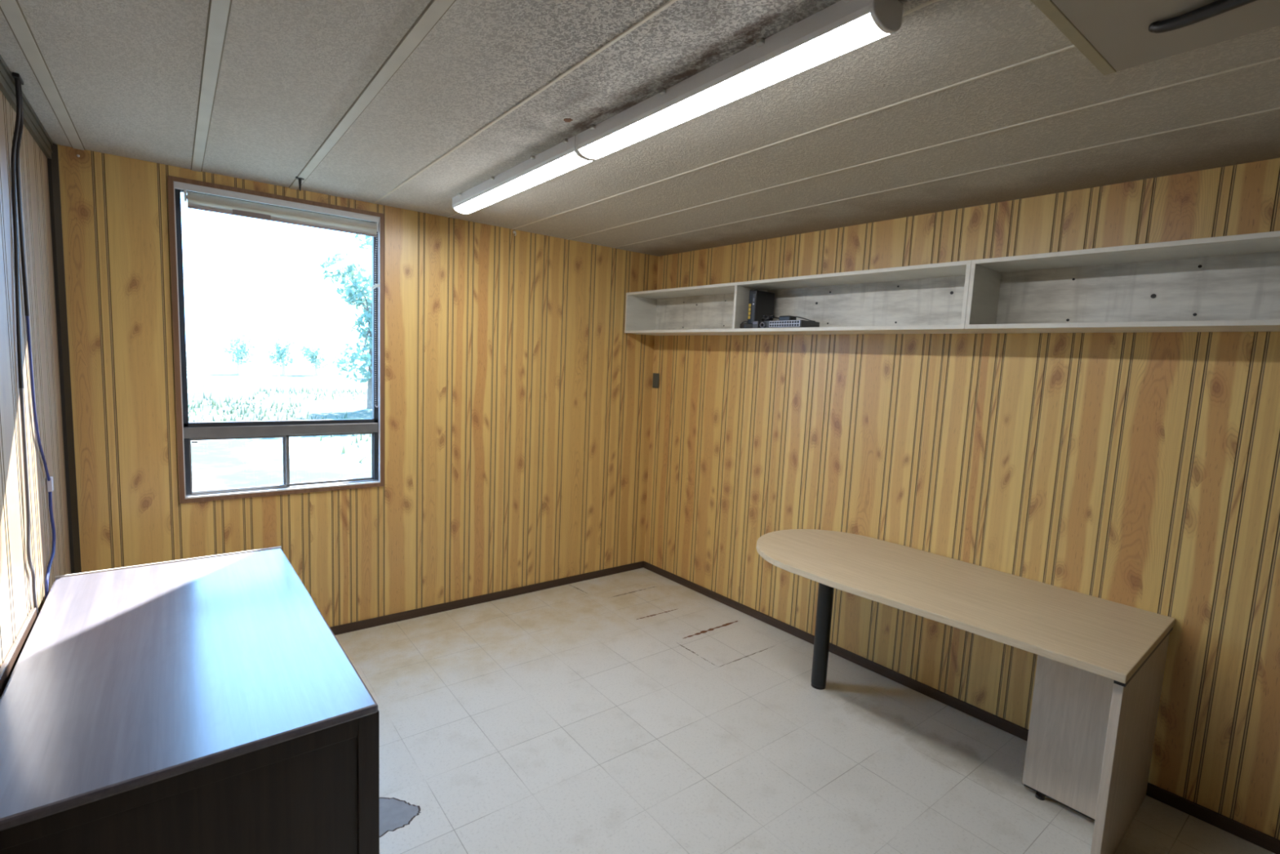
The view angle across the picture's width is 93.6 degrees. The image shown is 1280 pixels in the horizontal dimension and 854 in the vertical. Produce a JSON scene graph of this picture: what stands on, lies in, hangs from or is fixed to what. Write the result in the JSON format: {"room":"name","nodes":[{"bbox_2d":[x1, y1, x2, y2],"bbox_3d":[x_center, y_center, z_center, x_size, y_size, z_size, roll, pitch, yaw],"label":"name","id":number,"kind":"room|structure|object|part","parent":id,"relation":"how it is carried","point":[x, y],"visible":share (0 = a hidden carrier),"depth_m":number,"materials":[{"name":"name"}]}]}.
{"room":"office","nodes":[
{"label":"office","id":0,"kind":"room"},
{"bbox_2d":[0,90,71,666],"bbox_3d":[-1.232,0.266,0.884,0.100,2.512,4.730,-2,8,-38],"label":"wall","id":1,"kind":"structure","parent":0,"point":[16,602],"depth_m":2.06,"materials":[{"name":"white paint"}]},
{"bbox_2d":[0,607,36,697],"bbox_3d":[-1.552,1.028,1.427,0.012,0.702,1.500,-2,8,-38],"label":"wooden board","id":2,"kind":"object","parent":1,"relation":"attached to","point":[6,668],"visible":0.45,"depth_m":1.73,"materials":[{"name":"beige wood"}]},
{"bbox_2d":[0,54,53,159],"bbox_3d":[-1.115,-0.913,0.773,0.020,0.073,4.480,-2,8,-38],"label":"trim","id":3,"kind":"structure","parent":1,"relation":"attached to","point":[32,122],"depth_m":2.11,"materials":[{"name":"brown wood"}]},
{"bbox_2d":[47,143,81,573],"bbox_3d":[-2.547,-0.007,2.678,0.030,2.405,0.050,-2,8,-38],"label":"trim","id":4,"kind":"structure","parent":1,"relation":"attached to","point":[53,163],"depth_m":2.64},
{"bbox_2d":[57,144,658,626],"bbox_3d":[-1.276,-0.047,3.758,3.565,2.512,0.100,-2,8,-38],"label":"wall","id":5,"kind":"structure","parent":0,"point":[517,395],"depth_m":3.66,"materials":[{"name":"brown wood"}]},
{"bbox_2d":[167,175,384,503],"bbox_3d":[-1.889,-0.417,3.219,0.960,1.559,0.113,-2,8,-38],"label":"window","id":6,"kind":"structure","parent":5,"relation":"in","point":[187,432],"depth_m":3.15,"materials":[{"name":"white"}]},
{"bbox_3d":[-2.084,0.191,3.138,0.442,0.285,0.018,-2,8,-38],"label":"sash","id":7,"kind":"part","parent":6,"relation":"part of","materials":[{"name":"glass"}]},
{"bbox_2d":[183,189,379,407],"bbox_3d":[-1.837,-0.618,3.169,0.874,1.042,0.060,-2,8,-38],"label":"roller blind","id":8,"kind":"object","parent":6,"relation":"attached to","point":[196,201],"visible":1,"depth_m":3.08,"materials":[{"name":"beige fabric"}]},
{"bbox_3d":[-1.497,-0.618,3.419,0.018,1.018,0.014,-2,8,-38],"label":"bead chain","id":9,"kind":"part","parent":8,"relation":"part of","materials":[{"name":"white plastic"}]},
{"bbox_3d":[-1.758,0.176,3.416,0.470,0.285,0.018,-2,8,-38],"label":"sash","id":10,"kind":"part","parent":6,"relation":"part of","materials":[{"name":"glass"}]},
{"bbox_2d":[329,560,643,635],"bbox_3d":[-1.296,1.161,3.844,3.365,0.052,0.012,-2,8,-38],"label":"baseboard","id":11,"kind":"structure","parent":5,"relation":"attached to","point":[361,624],"depth_m":3.99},
{"bbox_2d":[0,0,1279,256],"bbox_3d":[0.353,-1.047,1.929,3.965,0.084,4.730,-2,8,-38],"label":"ceiling","id":12,"kind":"structure","parent":0,"point":[415,105],"depth_m":1.90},
{"bbox_2d":[12,72,23,84],"bbox_3d":[-1.979,-1.108,1.914,0.016,0.011,0.077,-2,8,-38],"label":"clip","id":13,"kind":"object","parent":12,"relation":"attached to","point":[14,74],"visible":0.8,"depth_m":1.89,"materials":[{"name":"black plastic"}]},
{"bbox_2d":[10,77,38,617],"bbox_3d":[-1.979,-0.126,1.942,0.034,1.955,0.172,-2,8,-38],"label":"cable","id":14,"kind":"object","parent":13,"relation":"hanging from","point":[16,80],"visible":0.88,"depth_m":1.92,"materials":[{"name":"black plastic"}]},
{"bbox_2d":[15,82,55,600],"bbox_3d":[-2.145,-0.155,2.143,0.031,1.955,0.326,-3,8,-41],"label":"cable","id":15,"kind":"object","parent":13,"relation":"hanging from","point":[50,487],"visible":0.84,"depth_m":2.04,"materials":[{"name":"black plastic"}]},
{"bbox_2d":[295,176,304,191],"bbox_3d":[-1.648,-1.176,2.915,0.038,0.062,0.038,-2,8,-38],"label":"ceiling hook","id":16,"kind":"object","parent":12,"relation":"attached to","point":[299,179],"visible":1,"depth_m":2.91,"materials":[{"name":"black metal"}]},
{"bbox_3d":[-1.648,-1.174,2.915,0.015,0.058,0.014,-2,8,-38],"label":"screw stem","id":17,"kind":"part","parent":16,"relation":"part of","materials":[{"name":"black metal"}]},
{"bbox_2d":[452,135,596,214],"bbox_3d":[-0.574,-1.099,2.712,0.126,0.073,1.230,-2,8,-38],"label":"lamp","id":18,"kind":"object","parent":12,"relation":"attached to","point":[562,157],"visible":0.94,"depth_m":2.56,"materials":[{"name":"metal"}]},
{"bbox_2d":[563,118,573,122],"bbox_3d":[-0.248,-1.050,2.057,0.028,0.003,0.035,-2,8,-38],"label":"hole","id":19,"kind":"object","parent":12,"relation":"in","point":[565,120],"depth_m":2.06,"materials":[{"name":"brown"}]},
{"bbox_2d":[575,0,902,159],"bbox_3d":[0.168,-0.962,1.759,0.126,0.073,1.191,-2,8,-38],"label":"lamp","id":20,"kind":"object","parent":12,"relation":"attached to","point":[845,26],"visible":1,"depth_m":1.55,"materials":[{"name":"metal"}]},
{"bbox_2d":[1030,0,1279,75],"bbox_3d":[1.132,-0.849,1.067,0.665,0.060,0.683,-2,8,-38],"label":"ceiling panel","id":21,"kind":"object","parent":12,"relation":"attached to","point":[1114,36],"visible":1,"depth_m":1.30,"materials":[{"name":"beige plastic"}]},
{"bbox_3d":[0.932,-0.901,1.323,0.665,0.030,0.027,-2,8,-38],"label":"edge trim","id":22,"kind":"part","parent":21,"relation":"part of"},
{"bbox_3d":[1.196,-0.846,1.158,0.033,0.042,0.361,0,7,-25],"label":"bar handle","id":23,"kind":"part","parent":21,"relation":"part of","materials":[{"name":"black plastic"}]},
{"bbox_2d":[334,567,1275,853],"bbox_3d":[0.238,1.465,2.201,3.965,0.061,4.730,-2,8,-38],"label":"floor","id":24,"kind":"structure","parent":0,"point":[636,711],"depth_m":2.62,"materials":[{"name":"tile"}]},
{"bbox_2d":[0,546,379,853],"bbox_3d":[-1.442,1.007,1.934,0.768,0.754,1.529,-2,8,-38],"label":"desk","id":25,"kind":"object","parent":24,"relation":"on","point":[206,704],"visible":1,"depth_m":1.51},
{"bbox_3d":[-1.002,1.099,1.376,0.657,0.612,0.017,-2,8,-38],"label":"panel","id":26,"kind":"part","parent":25,"relation":"part of","materials":[{"name":"brown wood"}]},
{"bbox_3d":[-1.002,1.103,1.377,0.758,0.724,0.037,-2,8,-38],"label":"frame","id":27,"kind":"part","parent":25,"relation":"part of","materials":[{"name":"brown wood"}]},
{"bbox_2d":[755,528,1175,853],"bbox_3d":[1.246,1.044,2.759,0.818,0.750,1.635,-2,8,-40],"label":"table","id":28,"kind":"object","parent":24,"relation":"on","point":[1098,682],"visible":1,"depth_m":2.33,"materials":[{"name":"laminate"}]},
{"bbox_3d":[0.956,0.997,3.127,0.077,0.702,0.077,-2,8,-40],"label":"leg","id":29,"kind":"part","parent":28,"relation":"part of","materials":[{"name":"black metal"}]},
{"bbox_3d":[1.667,1.115,2.291,0.020,0.692,0.300,-2,8,-40],"label":"modesty panel","id":30,"kind":"part","parent":28,"relation":"part of","materials":[{"name":"laminate"}]},
{"bbox_3d":[1.782,1.154,2.179,0.708,0.704,0.026,-2,8,-40],"label":"panel","id":31,"kind":"part","parent":28,"relation":"part of","materials":[{"name":"laminate"}]},
{"bbox_2d":[644,157,1279,839],"bbox_3d":[2.346,0.297,2.117,0.100,2.512,7.020,-2,8,-40],"label":"wall","id":32,"kind":"structure","parent":0,"point":[1141,470],"depth_m":2.78,"materials":[{"name":"brown wood"}]},
{"bbox_2d":[652,373,659,388],"bbox_3d":[0.124,-0.360,4.674,0.016,0.115,0.076,-2,8,-40],"label":"switch plate","id":33,"kind":"object","parent":32,"relation":"attached to","point":[655,375],"visible":1,"depth_m":4.67,"materials":[{"name":"plastic"}]},
{"bbox_2d":[624,260,986,335],"bbox_3d":[0.776,-0.718,3.645,0.299,0.296,2.420,-2,8,-40],"label":"wall shelf","id":34,"kind":"object","parent":32,"relation":"attached to","point":[931,298],"depth_m":3.40,"materials":[{"name":"white wood"}]},
{"bbox_2d":[739,320,752,328],"bbox_3d":[0.642,-0.616,3.623,0.052,0.047,0.098,-3,8,-40],"label":"power adapter","id":35,"kind":"object","parent":34,"relation":"on","point":[748,325],"visible":0.98,"depth_m":3.60,"materials":[{"name":"black plastic"}]},
{"bbox_2d":[752,320,762,328],"bbox_3d":[0.695,-0.605,3.560,0.042,0.043,0.043,-3,8,-40],"label":"power adapter","id":36,"kind":"object","parent":34,"relation":"on","point":[756,324],"visible":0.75,"depth_m":3.54,"materials":[{"name":"grey plastic"}]},
{"bbox_2d":[747,289,774,326],"bbox_3d":[0.743,-0.714,3.700,0.181,0.234,0.084,-2,8,-40],"label":"router","id":37,"kind":"object","parent":34,"relation":"on","point":[761,303],"visible":0.7,"depth_m":3.65,"materials":[{"name":"black plastic"}]},
{"bbox_3d":[0.715,-0.596,3.512,0.015,0.035,0.033,-2,8,-40],"label":"cable coil","id":38,"kind":"part","parent":34,"relation":"part of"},
{"bbox_2d":[761,314,778,321],"bbox_3d":[0.754,-0.623,3.561,0.141,0.079,0.074,8,8,41],"label":"cable bundle","id":39,"kind":"object","parent":34,"relation":"on","point":[768,317],"visible":0.94,"depth_m":3.53,"materials":[{"name":"black plastic"}]},
{"bbox_2d":[763,320,819,328],"bbox_3d":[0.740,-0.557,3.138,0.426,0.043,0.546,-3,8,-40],"label":"switch","id":40,"kind":"object","parent":34,"relation":"on","point":[783,323],"visible":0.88,"depth_m":3.09,"materials":[{"name":"grey plastic"}]},
{"bbox_2d":[778,315,815,321],"bbox_3d":[0.902,-0.623,3.463,0.200,0.032,0.076,8,8,40],"label":"power adapter","id":41,"kind":"object","parent":40,"relation":"on","point":[780,317],"visible":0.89,"depth_m":3.46,"materials":[{"name":"black plastic"}]},
{"bbox_2d":[643,560,1279,853],"bbox_3d":[2.239,1.499,2.223,0.014,0.052,6.950,-2,8,-40],"label":"baseboard","id":42,"kind":"structure","parent":32,"relation":"attached to","point":[1260,838],"depth_m":2.99,"materials":[{"name":"brown wood"}]},
{"bbox_2d":[964,231,1279,333],"bbox_3d":[2.317,-0.448,1.799,0.299,0.296,2.418,-2,8,-40],"label":"wall shelf","id":43,"kind":"object","parent":32,"relation":"attached to","point":[1224,283],"visible":1,"depth_m":2.36,"materials":[{"name":"white wood"}]},
{"label":"outside","id":44,"kind":"structure","parent":0,"visible":0},
{"bbox_2d":[186,351,372,491],"bbox_3d":[-38.276,-7.508,73.666,210.000,0.001,156.070,-2,8,-38],"label":"ground","id":45,"kind":"structure","parent":44,"point":[221,464],"depth_m":19.32,"materials":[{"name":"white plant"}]},
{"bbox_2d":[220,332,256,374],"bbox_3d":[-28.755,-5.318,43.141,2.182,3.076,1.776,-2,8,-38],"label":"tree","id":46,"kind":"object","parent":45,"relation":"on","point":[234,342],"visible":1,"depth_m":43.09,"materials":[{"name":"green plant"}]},
{"bbox_2d":[187,386,371,482],"bbox_3d":[-9.447,-0.450,19.337,10.380,0.280,26.103,-2,8,-38],"label":"grass","id":47,"kind":"structure","parent":45,"relation":"on","point":[213,403],"depth_m":20.23,"materials":[{"name":"plant"}]},
{"bbox_2d":[265,336,297,374],"bbox_3d":[-26.935,-5.374,45.206,2.016,2.910,1.749,-2,8,-38],"label":"tree","id":48,"kind":"object","parent":45,"relation":"on","point":[279,355],"visible":1,"depth_m":45.00,"materials":[{"name":"green plant"}]},
{"bbox_2d":[298,340,331,375],"bbox_3d":[-25.386,-5.425,47.059,2.321,2.754,1.833,-2,8,-38],"label":"tree","id":49,"kind":"object","parent":45,"relation":"on","point":[311,354],"visible":1,"depth_m":46.88,"materials":[{"name":"green plant"}]},
{"bbox_2d":[317,234,372,408],"bbox_3d":[-9.386,-4.202,22.927,3.174,6.975,4.964,7,8,38],"label":"tree","id":50,"kind":"object","parent":45,"relation":"on","point":[355,295],"visible":0.23,"depth_m":21.62,"materials":[{"name":"green plant"}]}
]}

